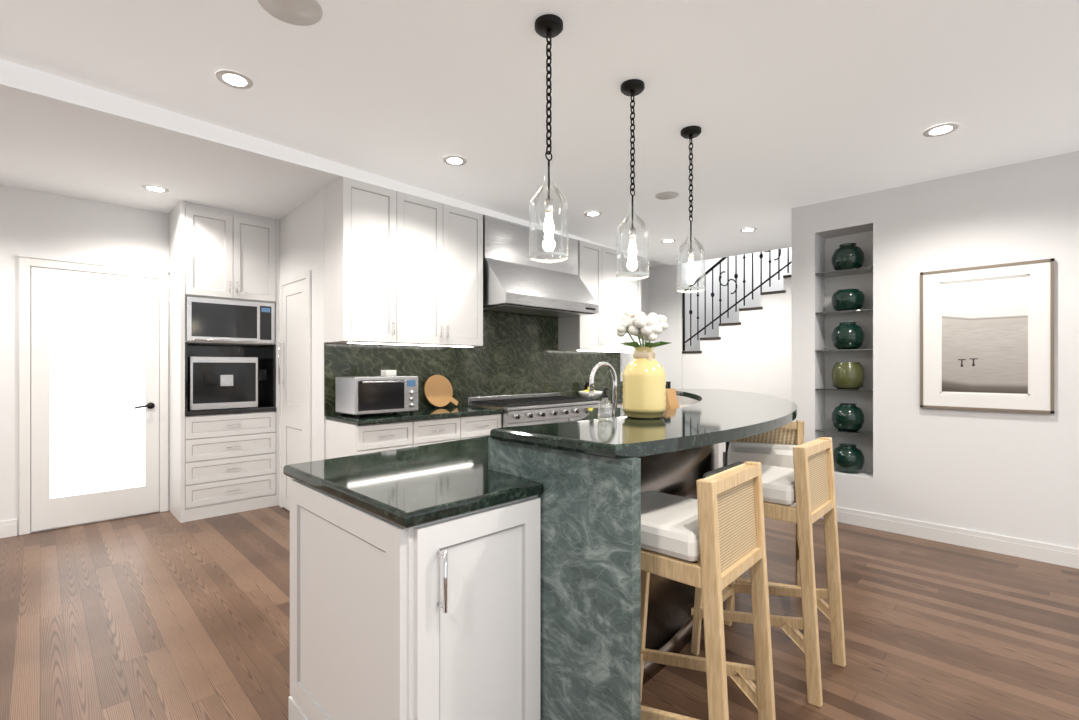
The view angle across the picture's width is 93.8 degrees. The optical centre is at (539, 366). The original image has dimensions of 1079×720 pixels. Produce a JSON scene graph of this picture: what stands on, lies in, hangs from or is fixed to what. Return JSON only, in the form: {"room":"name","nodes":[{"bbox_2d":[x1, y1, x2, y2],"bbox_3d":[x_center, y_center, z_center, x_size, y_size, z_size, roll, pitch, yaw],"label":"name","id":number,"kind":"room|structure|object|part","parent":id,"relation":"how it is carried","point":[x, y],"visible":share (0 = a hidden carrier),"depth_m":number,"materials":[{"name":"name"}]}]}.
{"room":"kitchen","nodes":[
{"label":"kitchen","id":0,"kind":"room"},
{"bbox_2d":[0,185,168,534],"bbox_3d":[-4.489,-0.550,3.542,4.600,3.700,0.150,0,0,-45],"label":"wall","id":1,"kind":"structure","parent":0,"point":[36,223],"depth_m":3.97,"materials":[{"name":"white paint"}]},
{"bbox_2d":[0,519,16,537],"bbox_3d":[-5.035,1.238,2.883,2.855,0.125,0.014,0,0,-45],"label":"baseboard","id":2,"kind":"structure","parent":1,"relation":"attached to","point":[8,528],"depth_m":3.85,"materials":[{"name":"white wood"}]},
{"bbox_2d":[17,254,168,534],"bbox_3d":[-3.676,0.217,4.218,0.951,2.165,0.028,0,0,-45],"label":"door frame","id":3,"kind":"structure","parent":1,"relation":"attached to","point":[25,261],"depth_m":4.00,"materials":[{"name":"white wood"}]},
{"bbox_2d":[31,267,158,531],"bbox_3d":[-3.660,0.255,4.201,0.803,2.067,0.073,0,0,-45],"label":"door","id":4,"kind":"structure","parent":1,"relation":"in","point":[95,336],"depth_m":4.19,"materials":[{"name":"white glass"}]},
{"bbox_2d":[0,59,665,266],"bbox_3d":[-2.131,-1.890,4.430,9.200,1.020,1.904,0,0,-45],"label":"ceiling","id":5,"kind":"structure","parent":0,"point":[60,136],"depth_m":3.45,"materials":[{"name":"white paint"}]},
{"bbox_2d":[142,185,168,192],"bbox_3d":[-2.991,-1.382,3.934,0.172,0.006,0.172,0,0,-45],"label":"recessed light","id":6,"kind":"object","parent":5,"relation":"in","point":[152,188],"visible":1,"depth_m":3.93,"materials":[{"name":"white"}]},
{"bbox_2d":[280,188,647,460],"bbox_3d":[-0.673,-0.550,6.226,4.600,3.700,1.700,0,0,-45],"label":"wall","id":7,"kind":"structure","parent":0,"point":[302,228],"depth_m":4.17,"materials":[{"name":"white paint"}]},
{"bbox_2d":[279,279,305,510],"bbox_3d":[-2.170,0.276,4.422,0.060,2.025,0.594,0,0,-45],"label":"pantry door","id":8,"kind":"structure","parent":7,"relation":"in","point":[293,343],"depth_m":4.46,"materials":[{"name":"white wood"}]},
{"bbox_2d":[279,270,310,507],"bbox_3d":[-2.155,0.250,4.437,0.020,2.100,0.720,0,0,-45],"label":"door frame","id":9,"kind":"structure","parent":7,"relation":"attached to","point":[306,275],"depth_m":4.21,"materials":[{"name":"white wood"}]},
{"bbox_2d":[324,310,622,415],"bbox_3d":[-0.084,-0.100,5.597,4.548,0.980,0.020,0,0,-45],"label":"backsplash","id":10,"kind":"structure","parent":7,"relation":"attached to","point":[519,353],"depth_m":5.21,"materials":[{"name":"stone"}]},
{"bbox_2d":[0,0,1078,264],"bbox_3d":[0.751,-1.866,1.516,9.200,1.069,6.300,0,0,-45],"label":"ceiling","id":11,"kind":"structure","parent":0,"point":[794,103],"depth_m":2.67,"materials":[{"name":"white paint"}]},
{"bbox_2d":[216,70,253,88],"bbox_3d":[-1.605,-1.508,2.660,0.172,0.006,0.172,0,0,-45],"label":"ceiling light","id":12,"kind":"object","parent":11,"relation":"in","point":[231,80],"depth_m":2.65,"materials":[{"name":"white plastic"}]},
{"bbox_2d":[258,0,322,25],"bbox_3d":[-1.035,-1.497,2.099,0.248,0.008,0.248,0,0,-45],"label":"ceiling speaker","id":13,"kind":"object","parent":11,"relation":"in","point":[294,12],"depth_m":2.12},
{"bbox_2d":[443,156,466,165],"bbox_3d":[-0.610,-1.477,3.631,0.172,0.006,0.172,0,0,-45],"label":"recessed light","id":14,"kind":"object","parent":11,"relation":"in","point":[450,160],"visible":1,"depth_m":3.62,"materials":[{"name":"white plastic"}]},
{"bbox_2d":[529,14,568,262],"bbox_3d":[0.040,-0.971,2.178,0.170,1.012,0.170,0,0,-45],"label":"pendant light","id":15,"kind":"object","parent":11,"relation":"hanging from","point":[547,26],"visible":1,"depth_m":2.18,"materials":[{"name":"clear glass"}]},
{"bbox_2d":[584,211,601,216],"bbox_3d":[0.507,-1.442,4.777,0.172,0.006,0.172,0,0,-45],"label":"recessed light","id":16,"kind":"object","parent":11,"relation":"in","point":[589,214],"visible":1,"depth_m":4.76,"materials":[{"name":"white plastic"}]},
{"bbox_2d":[616,79,648,279],"bbox_3d":[0.485,-0.964,2.631,0.170,0.998,0.170,0,0,-45],"label":"pendant light","id":17,"kind":"object","parent":11,"relation":"hanging from","point":[632,87],"visible":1,"depth_m":2.63,"materials":[{"name":"clear glass"}]},
{"bbox_2d":[655,191,678,199],"bbox_3d":[1.070,-1.431,4.237,0.198,0.008,0.198,0,0,-45],"label":"ceiling speaker","id":18,"kind":"object","parent":11,"relation":"attached to","point":[667,195],"visible":1,"depth_m":4.21,"materials":[{"name":"white plastic"}]},
{"bbox_2d":[660,239,675,242],"bbox_3d":[1.452,-1.413,5.699,0.172,0.006,0.172,0,0,-45],"label":"recessed light","id":19,"kind":"object","parent":11,"relation":"in","point":[667,240],"visible":1,"depth_m":5.70,"materials":[{"name":"white plastic"}]},
{"bbox_2d":[677,126,704,292],"bbox_3d":[0.929,-0.957,3.099,0.170,0.984,0.170,0,0,-45],"label":"pendant light","id":20,"kind":"object","parent":11,"relation":"hanging from","point":[689,132],"visible":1,"depth_m":3.10,"materials":[{"name":"clear glass"}]},
{"bbox_2d":[739,227,756,231],"bbox_3d":[2.143,-1.401,5.186,0.172,0.006,0.172,0,0,-45],"label":"recessed light","id":21,"kind":"object","parent":11,"relation":"in","point":[751,229],"visible":1,"depth_m":5.17,"materials":[{"name":"white"}]},
{"bbox_2d":[923,123,958,136],"bbox_3d":[2.400,-1.411,3.020,0.172,0.006,0.172,0,0,-45],"label":"recessed light","id":22,"kind":"object","parent":11,"relation":"in","point":[942,130],"visible":1,"depth_m":3.02,"materials":[{"name":"white"}]},
{"bbox_2d":[0,501,1078,719],"bbox_3d":[0.439,1.330,2.649,10.350,0.060,8.350,0,0,-45],"label":"floor","id":23,"kind":"structure","parent":0,"point":[152,616],"depth_m":2.49,"materials":[{"name":"brown wood"}]},
{"bbox_2d":[169,201,279,522],"bbox_3d":[-2.878,-0.039,4.636,0.768,2.678,0.555,0,0,-45],"label":"tall cabinet","id":24,"kind":"object","parent":23,"relation":"on","point":[224,265],"visible":1,"depth_m":4.45,"materials":[{"name":"painted wood"},{"name":"brushed steel"},{"name":"black glass"}]},
{"bbox_2d":[324,176,640,458],"bbox_3d":[0.159,-0.059,5.351,4.549,2.718,0.711,0,0,-45],"label":"kitchen cabinets","id":25,"kind":"object","parent":23,"relation":"on","point":[423,288],"visible":0.69,"depth_m":4.54,"materials":[{"name":"white"}]},
{"bbox_2d":[336,370,417,417],"bbox_3d":[-1.269,0.204,3.992,0.530,0.350,0.398,0,0,-45],"label":"toaster oven","id":26,"kind":"object","parent":25,"relation":"on","point":[388,392],"visible":1,"depth_m":3.85,"materials":[{"name":"silver metal"}]},
{"bbox_2d":[424,375,457,406],"bbox_3d":[-0.914,0.225,4.687,0.351,0.297,0.080,0,0,-45],"label":"cutting board","id":27,"kind":"object","parent":25,"relation":"on","point":[438,391],"visible":1,"depth_m":4.66,"materials":[{"name":"brown wood"}]},
{"bbox_2d":[465,392,600,427],"bbox_3d":[-0.016,0.800,5.164,1.320,1.000,0.691,0,0,-45],"label":"range","id":28,"kind":"object","parent":25,"relation":"in","point":[518,408],"depth_m":4.96,"materials":[{"name":"silver metal"}]},
{"bbox_2d":[483,215,598,317],"bbox_3d":[-0.051,-0.988,5.199,1.326,0.860,0.631,0,0,-45],"label":"range hood","id":29,"kind":"object","parent":25,"relation":"in","point":[514,285],"depth_m":5.01,"materials":[{"name":"silver metal"}]},
{"bbox_2d":[584,382,588,389],"bbox_3d":[0.592,0.283,6.113,0.100,0.190,0.100,0,0,-45],"label":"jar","id":30,"kind":"object","parent":25,"relation":"on","point":[586,385],"visible":0.34,"depth_m":6.08,"materials":[{"name":"black"}]},
{"bbox_2d":[578,387,602,399],"bbox_3d":[0.583,0.301,5.781,0.280,0.153,0.280,0,0,-45],"label":"fruit bowl","id":31,"kind":"object","parent":25,"relation":"on","point":[585,393],"visible":0.45,"depth_m":5.70,"materials":[{"name":"white ceramic"}]},
{"bbox_2d":[283,362,796,719],"bbox_3d":[0.606,0.636,3.039,1.686,1.327,4.043,0,0,27],"label":"kitchen island","id":32,"kind":"object","parent":23,"relation":"on","point":[496,576],"visible":0.8,"depth_m":1.51,"materials":[{"name":"white"}]},
{"bbox_2d":[283,408,623,527],"bbox_3d":[0.259,0.385,3.081,3.417,0.040,1.773,0,0,-45],"label":"island countertop","id":33,"kind":"structure","parent":32,"relation":"on","point":[408,487],"depth_m":1.62,"materials":[{"name":"stone"}]},
{"bbox_2d":[589,362,624,416],"bbox_3d":[0.296,0.169,2.712,0.517,0.393,0.400,0,0,-45],"label":"faucet","id":34,"kind":"object","parent":33,"relation":"on","point":[614,378],"depth_m":2.86,"materials":[{"name":"silver metal"}]},
{"bbox_2d":[666,381,679,409],"bbox_3d":[0.748,0.226,2.969,0.100,0.275,0.150,0,0,-45],"label":"knife block","id":35,"kind":"object","parent":33,"relation":"on","point":[671,397],"visible":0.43,"depth_m":2.94,"materials":[{"name":"brown wood"}]},
{"bbox_2d":[598,386,612,421],"bbox_3d":[0.255,0.143,1.956,0.064,0.136,0.064,0,0,-45],"label":"soap dispenser","id":36,"kind":"object","parent":32,"relation":"on","point":[604,395],"visible":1,"depth_m":1.97,"materials":[{"name":"clear glass"}]},
{"bbox_2d":[617,310,669,418],"bbox_3d":[0.438,-0.012,2.098,0.251,0.447,0.193,0,0,-45],"label":"flower vase","id":37,"kind":"object","parent":32,"relation":"on","point":[644,377],"visible":1,"depth_m":2.04,"materials":[{"name":"yellow ceramic"}]},
{"bbox_2d":[641,461,775,719],"bbox_3d":[0.443,0.807,1.659,0.534,0.987,0.392,0,0,42],"label":"stool","id":38,"kind":"object","parent":23,"relation":"on","point":[723,528],"visible":0.63,"depth_m":1.51,"materials":[{"name":"brown wood"}]},
{"bbox_2d":[682,248,790,467],"bbox_3d":[3.413,-0.400,6.102,1.058,3.399,3.206,0,0,-45],"label":"staircase","id":39,"kind":"structure","parent":23,"relation":"on","point":[752,354],"depth_m":6.24,"materials":[{"name":"white paint"}]},
{"bbox_3d":[2.502,-1.130,6.329,0.048,1.834,1.601,0,0,-45],"label":"railing","id":40,"kind":"part","parent":39,"relation":"part of","materials":[{"name":"black metal"}]},
{"bbox_2d":[723,420,812,610],"bbox_3d":[1.248,0.807,2.768,0.440,0.996,0.543,0,0,22],"label":"stool","id":41,"kind":"object","parent":23,"relation":"on","point":[774,447],"visible":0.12,"depth_m":2.86,"materials":[{"name":"brown wood"}]},
{"bbox_2d":[691,437,845,706],"bbox_3d":[1.008,0.807,2.241,0.402,0.987,0.545,0,0,-45],"label":"stool","id":42,"kind":"object","parent":23,"relation":"on","point":[810,485],"visible":0.77,"depth_m":2.07,"materials":[{"name":"brown wood"}]},
{"bbox_2d":[648,258,716,388],"bbox_3d":[1.557,-0.550,8.060,1.150,3.700,2.230,0,0,-45],"label":"wall","id":43,"kind":"structure","parent":0,"point":[664,299],"depth_m":7.07,"materials":[{"name":"white paint"}]},
{"bbox_2d":[717,247,790,336],"bbox_3d":[4.867,-0.550,5.461,0.100,3.700,6.120,0,0,-45],"label":"wall","id":44,"kind":"structure","parent":0,"point":[776,285],"depth_m":7.28,"materials":[{"name":"white paint"}]},
{"bbox_2d":[791,151,1078,548],"bbox_3d":[3.871,-0.550,3.140,0.400,3.700,4.220,0,0,-45],"label":"wall","id":45,"kind":"structure","parent":0,"point":[1010,474],"depth_m":3.77,"materials":[{"name":"white paint"}]},
{"bbox_2d":[815,266,872,278],"bbox_3d":[2.629,-0.796,4.310,0.272,0.022,0.424,0,0,-45],"label":"niche shelf","id":46,"kind":"object","parent":45,"relation":"attached to","point":[863,270],"visible":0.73,"depth_m":4.29,"materials":[{"name":"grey glass"}]},
{"bbox_2d":[831,243,864,270],"bbox_3d":[2.633,-0.924,4.313,0.242,0.232,0.242,0,0,-45],"label":"vase","id":47,"kind":"object","parent":46,"relation":"on","point":[848,255],"visible":0.84,"depth_m":4.23,"materials":[{"name":"teal ceramic"}]},
{"bbox_2d":[815,309,872,316],"bbox_3d":[2.629,-0.455,4.310,0.272,0.022,0.424,0,0,-45],"label":"niche shelf","id":48,"kind":"object","parent":45,"relation":"attached to","point":[861,311],"visible":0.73,"depth_m":4.28,"materials":[{"name":"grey glass"}]},
{"bbox_2d":[831,289,864,310],"bbox_3d":[2.633,-0.560,4.313,0.242,0.185,0.242,0,0,-45],"label":"vase","id":49,"kind":"object","parent":48,"relation":"on","point":[843,299],"visible":0.88,"depth_m":4.23,"materials":[{"name":"teal ceramic"}]},
{"bbox_2d":[815,427,872,436],"bbox_3d":[2.629,0.559,4.310,0.272,0.022,0.424,0,0,-45],"label":"niche shelf","id":50,"kind":"object","parent":45,"relation":"attached to","point":[825,429],"visible":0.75,"depth_m":4.26,"materials":[{"name":"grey glass"}]},
{"bbox_2d":[831,403,864,431],"bbox_3d":[2.633,0.430,4.313,0.242,0.232,0.242,0,0,-45],"label":"vase","id":51,"kind":"object","parent":50,"relation":"on","point":[846,416],"visible":1,"depth_m":4.23,"materials":[{"name":"teal ceramic"}]},
{"bbox_2d":[815,388,872,392],"bbox_3d":[2.629,0.202,4.310,0.272,0.022,0.424,0,0,-45],"label":"niche shelf","id":52,"kind":"object","parent":45,"relation":"attached to","point":[817,389],"visible":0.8,"depth_m":4.23,"materials":[{"name":"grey glass"}]},
{"bbox_2d":[832,362,863,388],"bbox_3d":[2.633,0.077,4.313,0.238,0.225,0.238,0,0,-45],"label":"vase","id":53,"kind":"object","parent":52,"relation":"on","point":[845,375],"visible":0.98,"depth_m":4.22,"materials":[{"name":"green ceramic"}]},
{"bbox_2d":[815,349,872,352],"bbox_3d":[2.629,-0.131,4.310,0.272,0.022,0.424,0,0,-45],"label":"niche shelf","id":54,"kind":"object","parent":45,"relation":"attached to","point":[823,351],"visible":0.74,"depth_m":4.38,"materials":[{"name":"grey glass"}]},
{"bbox_2d":[831,322,864,349],"bbox_3d":[2.633,-0.260,4.313,0.242,0.232,0.242,0,0,-45],"label":"vase","id":55,"kind":"object","parent":54,"relation":"on","point":[848,335],"visible":0.94,"depth_m":4.23,"materials":[{"name":"teal ceramic"}]},
{"bbox_2d":[833,443,864,472],"bbox_3d":[2.633,0.782,4.313,0.242,0.232,0.242,0,0,-45],"label":"vase","id":56,"kind":"object","parent":45,"relation":"on","point":[847,458],"visible":0.97,"depth_m":4.23,"materials":[{"name":"teal ceramic"}]},
{"bbox_2d":[791,503,1078,568],"bbox_3d":[3.716,1.238,2.999,0.014,0.125,4.198,0,0,-45],"label":"baseboard","id":57,"kind":"structure","parent":45,"relation":"attached to","point":[1022,548],"depth_m":3.65,"materials":[{"name":"white wood"}]},
{"bbox_2d":[920,258,1053,413],"bbox_3d":[3.136,-0.200,3.574,0.030,1.020,0.710,0,0,-45],"label":"art","id":58,"kind":"object","parent":45,"relation":"attached to","point":[987,332],"visible":1,"depth_m":3.55,"materials":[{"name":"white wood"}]}
]}

